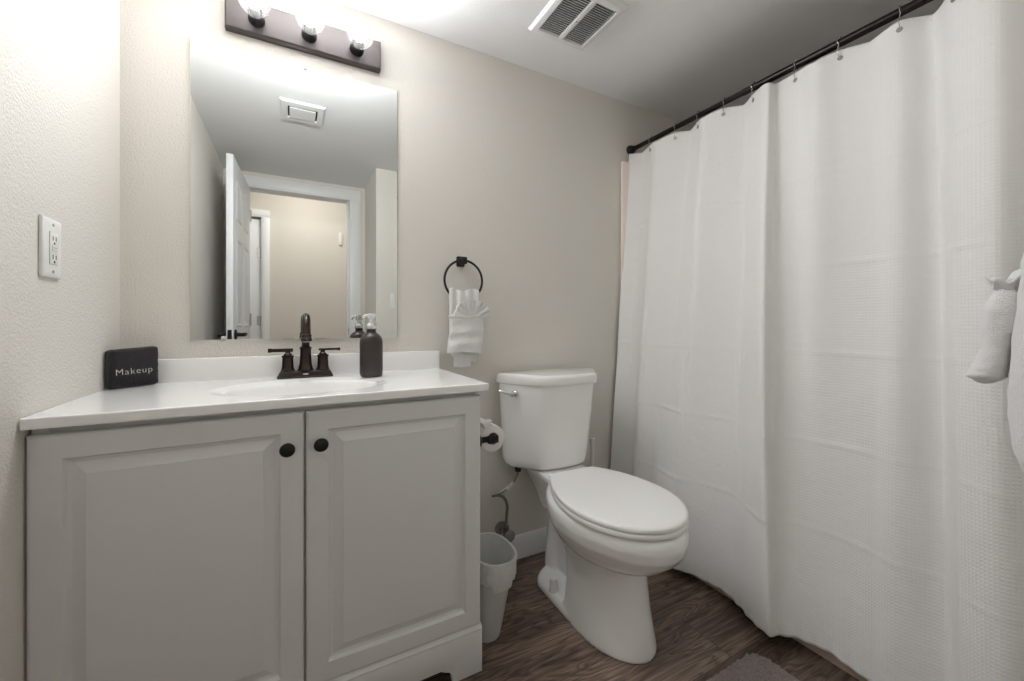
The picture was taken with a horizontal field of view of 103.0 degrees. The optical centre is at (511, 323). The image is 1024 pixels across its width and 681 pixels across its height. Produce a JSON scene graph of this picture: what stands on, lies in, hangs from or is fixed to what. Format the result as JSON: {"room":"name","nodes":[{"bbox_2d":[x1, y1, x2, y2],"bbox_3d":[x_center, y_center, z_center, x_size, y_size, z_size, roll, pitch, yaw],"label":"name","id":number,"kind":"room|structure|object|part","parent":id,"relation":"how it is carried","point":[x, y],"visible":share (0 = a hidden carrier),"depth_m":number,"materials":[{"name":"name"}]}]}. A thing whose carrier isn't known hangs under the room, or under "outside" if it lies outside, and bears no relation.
{"room":"bathroom","nodes":[
{"label":"bathroom","id":0,"kind":"room"},
{"bbox_2d":[0,0,119,680],"bbox_3d":[-0.679,-0.054,0.238,0.100,2.151,2.050,0,0,-28],"label":"wall","id":1,"kind":"structure","parent":0,"point":[60,59],"depth_m":0.83,"materials":[{"name":"paint"}]},
{"bbox_2d":[39,214,60,278],"bbox_3d":[-0.946,-0.155,0.838,0.010,0.121,0.075,0,0,-28],"label":"wall outlet","id":2,"kind":"object","parent":1,"relation":"attached to","point":[49,229],"visible":1,"depth_m":0.83,"materials":[{"name":"white plastic"}]},
{"bbox_2d":[49,231,57,265],"bbox_3d":[-0.943,-0.155,0.839,0.002,0.067,0.033,0,0,-28],"label":"receptacle","id":3,"kind":"object","parent":2,"relation":"attached to","point":[53,235],"depth_m":0.84,"materials":[{"name":"white plastic"}]},
{"bbox_2d":[120,0,693,535],"bbox_3d":[0.010,-0.054,1.828,2.820,2.151,0.100,0,0,-28],"label":"wall","id":4,"kind":"structure","parent":0,"point":[510,169],"depth_m":1.66,"materials":[{"name":"paint"}]},
{"bbox_2d":[190,36,396,340],"bbox_3d":[-0.703,-0.410,1.381,0.620,0.931,0.010,0,0,-28],"label":"mirror","id":5,"kind":"object","parent":4,"relation":"attached to","point":[293,167],"visible":0.99,"depth_m":1.36,"materials":[{"name":"silver mirror"}]},
{"bbox_2d":[158,350,438,382],"bbox_3d":[-0.703,0.140,1.376,0.944,0.072,0.020,0,0,-28],"label":"backsplash","id":6,"kind":"structure","parent":4,"relation":"attached to","point":[243,367],"depth_m":1.31,"materials":[{"name":"stone"}]},
{"bbox_2d":[225,0,380,73],"bbox_3d":[-0.657,-0.973,1.323,0.468,0.102,0.158,0,0,-28],"label":"vanity light","id":7,"kind":"object","parent":4,"relation":"attached to","point":[249,18],"visible":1,"depth_m":1.35,"materials":[{"name":"brushed bronze"},{"name":"black metal"},{"name":"clear glass"}]},
{"bbox_3d":[-0.790,-0.967,1.254,0.037,0.037,0.054,0,0,-28],"label":"bulb stem","id":8,"kind":"part","parent":7,"relation":"part of","materials":[{"name":"glass"}]},
{"bbox_3d":[-0.658,-0.967,1.325,0.037,0.037,0.054,0,0,-28],"label":"bulb stem","id":9,"kind":"part","parent":7,"relation":"part of","materials":[{"name":"glass"}]},
{"bbox_3d":[-0.526,-0.967,1.396,0.037,0.037,0.054,0,0,-28],"label":"bulb stem","id":10,"kind":"part","parent":7,"relation":"part of","materials":[{"name":"glass"}]},
{"bbox_2d":[443,256,482,293],"bbox_3d":[-0.199,-0.180,1.632,0.168,0.184,0.049,0,0,-28],"label":"towel ring","id":11,"kind":"object","parent":4,"relation":"attached to","point":[460,261],"visible":0.94,"depth_m":1.61,"materials":[{"name":"black metal"}]},
{"bbox_2d":[447,288,489,367],"bbox_3d":[-0.171,0.017,1.598,0.169,0.312,0.061,0,0,-28],"label":"hand towel","id":12,"kind":"object","parent":11,"relation":"hanging from","point":[467,313],"visible":1,"depth_m":1.59,"materials":[{"name":"white fabric"}]},
{"bbox_2d":[491,467,520,541],"bbox_3d":[-0.035,0.743,1.692,0.123,0.312,0.096,0,0,-28],"label":"supply valve","id":13,"kind":"object","parent":4,"relation":"attached to","point":[502,527],"visible":0.98,"depth_m":1.68,"materials":[{"name":"silver metal"}]},
{"bbox_3d":[-0.014,0.871,1.676,0.048,0.046,0.034,0,0,-28],"label":"valve handle","id":14,"kind":"part","parent":13,"relation":"part of","materials":[{"name":"silver metal"}]},
{"bbox_2d":[510,527,546,559],"bbox_3d":[0.109,0.972,1.818,0.925,0.099,0.013,0,0,-28],"label":"baseboard","id":15,"kind":"structure","parent":4,"relation":"attached to","point":[533,542],"depth_m":1.80,"materials":[{"name":"white paint"}]},
{"bbox_2d":[626,0,932,154],"bbox_3d":[0.967,-0.887,1.417,0.050,0.050,1.528,0,0,-28],"label":"curtain rod","id":16,"kind":"object","parent":4,"relation":"attached to","point":[913,5],"visible":0.94,"depth_m":1.38,"materials":[{"name":"brown metal"}]},
{"bbox_3d":[0.763,-0.887,1.795,0.022,0.022,0.648,0,0,-28],"label":"rod","id":17,"kind":"part","parent":16,"relation":"part of","materials":[{"name":"brown metal"}]},
{"bbox_2d":[837,35,844,57],"bbox_3d":[1.038,-0.870,1.286,0.036,0.078,0.008,0,0,-16],"label":"curtain hook","id":18,"kind":"object","parent":16,"relation":"hanging from","point":[841,35],"visible":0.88,"depth_m":1.28,"materials":[{"name":"silver metal"}]},
{"bbox_2d":[898,4,901,29],"bbox_3d":[1.105,-0.870,1.161,0.036,0.078,0.008,0,0,-42],"label":"curtain hook","id":19,"kind":"object","parent":16,"relation":"hanging from","point":[900,4],"visible":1,"depth_m":1.15,"materials":[{"name":"silver metal"}]},
{"bbox_3d":[0.739,-0.870,1.840,0.035,0.078,0.008,0,0,-38],"label":"curtain hook","id":20,"kind":"object","parent":16,"relation":"hanging from","visible":0},
{"bbox_2d":[610,0,1023,680],"bbox_3d":[0.879,0.057,1.377,0.256,1.840,1.496,0,0,-28],"label":"shower curtain","id":21,"kind":"object","parent":20,"relation":"hanging from","point":[804,293],"visible":0.94,"depth_m":1.22,"materials":[{"name":"white fabric"}]},
{"bbox_2d":[330,0,943,125],"bbox_3d":[0.552,-1.159,0.905,2.900,0.060,2.280,0,0,-28],"label":"ceiling","id":22,"kind":"structure","parent":0,"point":[675,59],"depth_m":1.61,"materials":[{"name":"white paint"}]},
{"bbox_2d":[528,0,628,50],"bbox_3d":[0.238,-1.119,1.502,0.261,0.019,0.264,0,0,-28],"label":"ceiling vent","id":23,"kind":"object","parent":22,"relation":"in","point":[576,24],"visible":1,"depth_m":1.50,"materials":[{"name":"white metal"}]},
{"bbox_3d":[0.191,-1.117,1.474,0.092,0.008,0.199,0,0,-28],"label":"louvre panel","id":24,"kind":"part","parent":23,"relation":"part of","materials":[{"name":"white paint"}]},
{"bbox_3d":[0.288,-1.117,1.526,0.092,0.008,0.199,0,0,-28],"label":"louvre panel","id":25,"kind":"part","parent":23,"relation":"part of","materials":[{"name":"white paint"}]},
{"bbox_2d":[421,551,859,680],"bbox_3d":[0.270,1.051,0.163,4.100,0.060,3.320,0,0,-28],"label":"floor","id":26,"kind":"structure","parent":0,"point":[700,631],"depth_m":1.30,"materials":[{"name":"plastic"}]},
{"bbox_2d":[27,391,481,680],"bbox_3d":[-0.598,0.609,1.165,0.930,0.824,0.487,0,0,-28],"label":"vanity cabinet","id":27,"kind":"object","parent":26,"relation":"on","point":[339,541],"visible":0.97,"depth_m":0.94,"materials":[{"name":"grey wood"}]},
{"bbox_3d":[-0.707,0.546,0.875,0.462,0.670,0.018,0,0,-28],"label":"door","id":28,"kind":"part","parent":27,"relation":"part of","materials":[{"name":"white wood"}]},
{"bbox_2d":[20,350,488,430],"bbox_3d":[-0.596,0.203,1.177,0.944,0.197,0.473,0,0,-28],"label":"countertop","id":29,"kind":"structure","parent":27,"relation":"on","point":[184,387],"depth_m":1.14,"materials":[{"name":"stone"}]},
{"bbox_2d":[104,346,157,388],"bbox_3d":[-1.041,0.119,1.118,0.036,0.110,0.113,0,0,22],"label":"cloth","id":30,"kind":"object","parent":29,"relation":"on","point":[138,366],"visible":1,"depth_m":1.10,"materials":[{"name":"black fabric"}]},
{"bbox_2d":[268,313,339,378],"bbox_3d":[-0.677,0.070,1.332,0.160,0.208,0.157,0,0,16],"label":"faucet","id":31,"kind":"object","parent":29,"relation":"on","point":[305,369],"visible":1,"depth_m":1.31,"materials":[{"name":"brown metal"}]},
{"bbox_3d":[-0.738,0.085,1.299,0.070,0.013,0.015,0,0,-28],"label":"lever handle","id":32,"kind":"part","parent":31,"relation":"part of","materials":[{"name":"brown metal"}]},
{"bbox_3d":[-0.675,0.163,1.333,0.162,0.022,0.054,0,0,-28],"label":"plate","id":33,"kind":"part","parent":31,"relation":"part of","materials":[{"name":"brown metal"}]},
{"bbox_3d":[-0.653,0.014,1.292,0.031,0.096,0.117,0,0,-28],"label":"spout","id":34,"kind":"part","parent":31,"relation":"part of","materials":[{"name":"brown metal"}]},
{"bbox_3d":[-0.612,0.085,1.367,0.066,0.010,0.012,0,0,-28],"label":"lever handle","id":35,"kind":"part","parent":31,"relation":"part of","materials":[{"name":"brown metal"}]},
{"bbox_2d":[360,313,382,376],"bbox_3d":[-0.466,0.070,1.350,0.073,0.208,0.073,0,0,-28],"label":"soap dispenser","id":36,"kind":"object","parent":29,"relation":"on","point":[371,342],"visible":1,"depth_m":1.32,"materials":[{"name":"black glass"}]},
{"bbox_3d":[-0.522,0.292,0.947,0.033,0.033,0.031,0,0,-28],"label":"knob","id":37,"kind":"part","parent":27,"relation":"part of","materials":[{"name":"black metal"}]},
{"bbox_3d":[-0.460,0.290,0.981,0.033,0.033,0.031,0,0,-28],"label":"knob","id":38,"kind":"part","parent":27,"relation":"part of","materials":[{"name":"black metal"}]},
{"bbox_3d":[-0.297,0.546,1.096,0.458,0.670,0.018,0,0,-28],"label":"door","id":39,"kind":"part","parent":27,"relation":"part of","materials":[{"name":"white wood"}]},
{"bbox_3d":[-0.501,0.952,0.986,0.930,0.137,0.019,0,0,-28],"label":"panel","id":40,"kind":"part","parent":27,"relation":"part of","materials":[{"name":"white wood"}]},
{"bbox_2d":[480,433,498,446],"bbox_3d":[-0.098,0.353,1.292,0.069,0.036,0.143,0,0,-28],"label":"paper holder","id":41,"kind":"object","parent":27,"relation":"attached to","point":[491,438],"visible":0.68,"depth_m":1.24,"materials":[{"name":"black metal"}]},
{"bbox_2d":[480,417,503,451],"bbox_3d":[-0.083,0.349,1.311,0.081,0.096,0.101,0,0,-28],"label":"paper roll","id":42,"kind":"object","parent":41,"relation":"on","point":[486,427],"visible":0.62,"depth_m":1.27,"materials":[{"name":"white paper"}]},
{"bbox_3d":[-0.086,0.353,1.301,0.036,0.024,0.139,0,0,-27],"label":"arm","id":43,"kind":"part","parent":41,"relation":"part of","materials":[{"name":"black metal"}]},
{"bbox_2d":[480,532,516,642],"bbox_3d":[-0.070,0.884,1.363,0.145,0.272,0.206,0,0,-28],"label":"waste bin","id":44,"kind":"object","parent":26,"relation":"on","point":[498,556],"visible":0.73,"depth_m":1.29,"materials":[{"name":"plastic"}]},
{"bbox_2d":[589,437,594,466],"bbox_3d":[0.373,0.775,1.896,0.084,0.491,0.084,0,0,-28],"label":"toilet brush","id":45,"kind":"object","parent":26,"relation":"on","point":[592,439],"visible":0.24,"depth_m":1.89,"materials":[{"name":"white plastic"}]},
{"bbox_2d":[497,368,688,663],"bbox_3d":[0.300,0.612,1.470,0.501,0.818,0.754,0,0,-26],"label":"toilet","id":46,"kind":"object","parent":26,"relation":"on","point":[608,531],"visible":1,"depth_m":1.35,"materials":[{"name":"glazed porcelain ceramic"},{"name":"chrome metal"}]},
{"bbox_3d":[-0.014,0.279,1.629,0.073,0.029,0.035,0,0,30],"label":"flush lever","id":47,"kind":"part","parent":46,"relation":"part of","materials":[{"name":"silver metal"}]},
{"bbox_3d":[0.190,0.414,1.712,0.460,0.338,0.204,0,0,-26],"label":"tank","id":48,"kind":"part","parent":46,"relation":"part of","materials":[{"name":"white ceramic"}]},
{"bbox_3d":[0.193,0.224,1.712,0.480,0.042,0.223,0,0,-26],"label":"tank lid","id":49,"kind":"part","parent":46,"relation":"part of","materials":[{"name":"white ceramic"}]},
{"bbox_3d":[0.298,0.803,1.456,0.385,0.436,0.728,0,0,-26],"label":"bowl","id":50,"kind":"part","parent":46,"relation":"part of","materials":[{"name":"white ceramic"}]},
{"bbox_3d":[0.344,0.594,1.361,0.376,0.016,0.496,0,0,-26],"label":"seat","id":51,"kind":"part","parent":46,"relation":"part of","materials":[{"name":"plastic"}]},
{"bbox_3d":[0.344,0.574,1.361,0.376,0.019,0.496,0,0,-26],"label":"lid","id":52,"kind":"part","parent":46,"relation":"part of","materials":[{"name":"plastic"}]},
{"bbox_2d":[706,652,798,680],"bbox_3d":[0.659,1.006,0.854,0.557,0.029,0.640,0,0,-28],"label":"bath rug","id":53,"kind":"object","parent":26,"relation":"on","point":[752,667],"visible":1,"depth_m":1.17,"materials":[{"name":"grey fabric"}]},
{"bbox_2d":[691,574,867,680],"bbox_3d":[1.215,0.820,1.551,0.754,0.401,1.522,0,0,-28],"label":"bathtub","id":54,"kind":"object","parent":26,"relation":"on","point":[830,657],"visible":0.02,"depth_m":1.24,"materials":[{"name":"ceramic"}]},
{"bbox_3d":[0.854,-0.239,0.534,0.504,0.044,0.079,0,0,-28],"label":"towel bar","id":55,"kind":"object","parent":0,"visible":0},
{"bbox_2d":[1007,252,1023,474],"bbox_3d":[0.801,-0.017,0.568,0.313,0.484,0.098,0,0,-28],"label":"bath towel","id":56,"kind":"object","parent":55,"relation":"hanging from","point":[1015,387],"visible":1,"depth_m":0.53,"materials":[{"name":"white fabric"}]},
{"bbox_2d":[966,269,1019,383],"bbox_3d":[0.683,0.003,0.566,0.067,0.163,0.068,0,0,-28],"label":"towel","id":57,"kind":"object","parent":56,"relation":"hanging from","point":[991,363],"visible":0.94,"depth_m":0.56,"materials":[{"name":"white fabric"}]},
{"bbox_3d":[1.594,-0.054,1.755,0.100,2.151,1.530,0,0,-28],"label":"wall","id":58,"kind":"structure","parent":0,"visible":0},
{"bbox_2d":[621,161,629,275],"bbox_3d":[1.227,-0.105,1.557,0.729,1.445,1.526,0,0,-28],"label":"shower surround","id":59,"kind":"object","parent":58,"relation":"attached to","point":[625,166],"visible":0.12,"depth_m":2.05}
]}

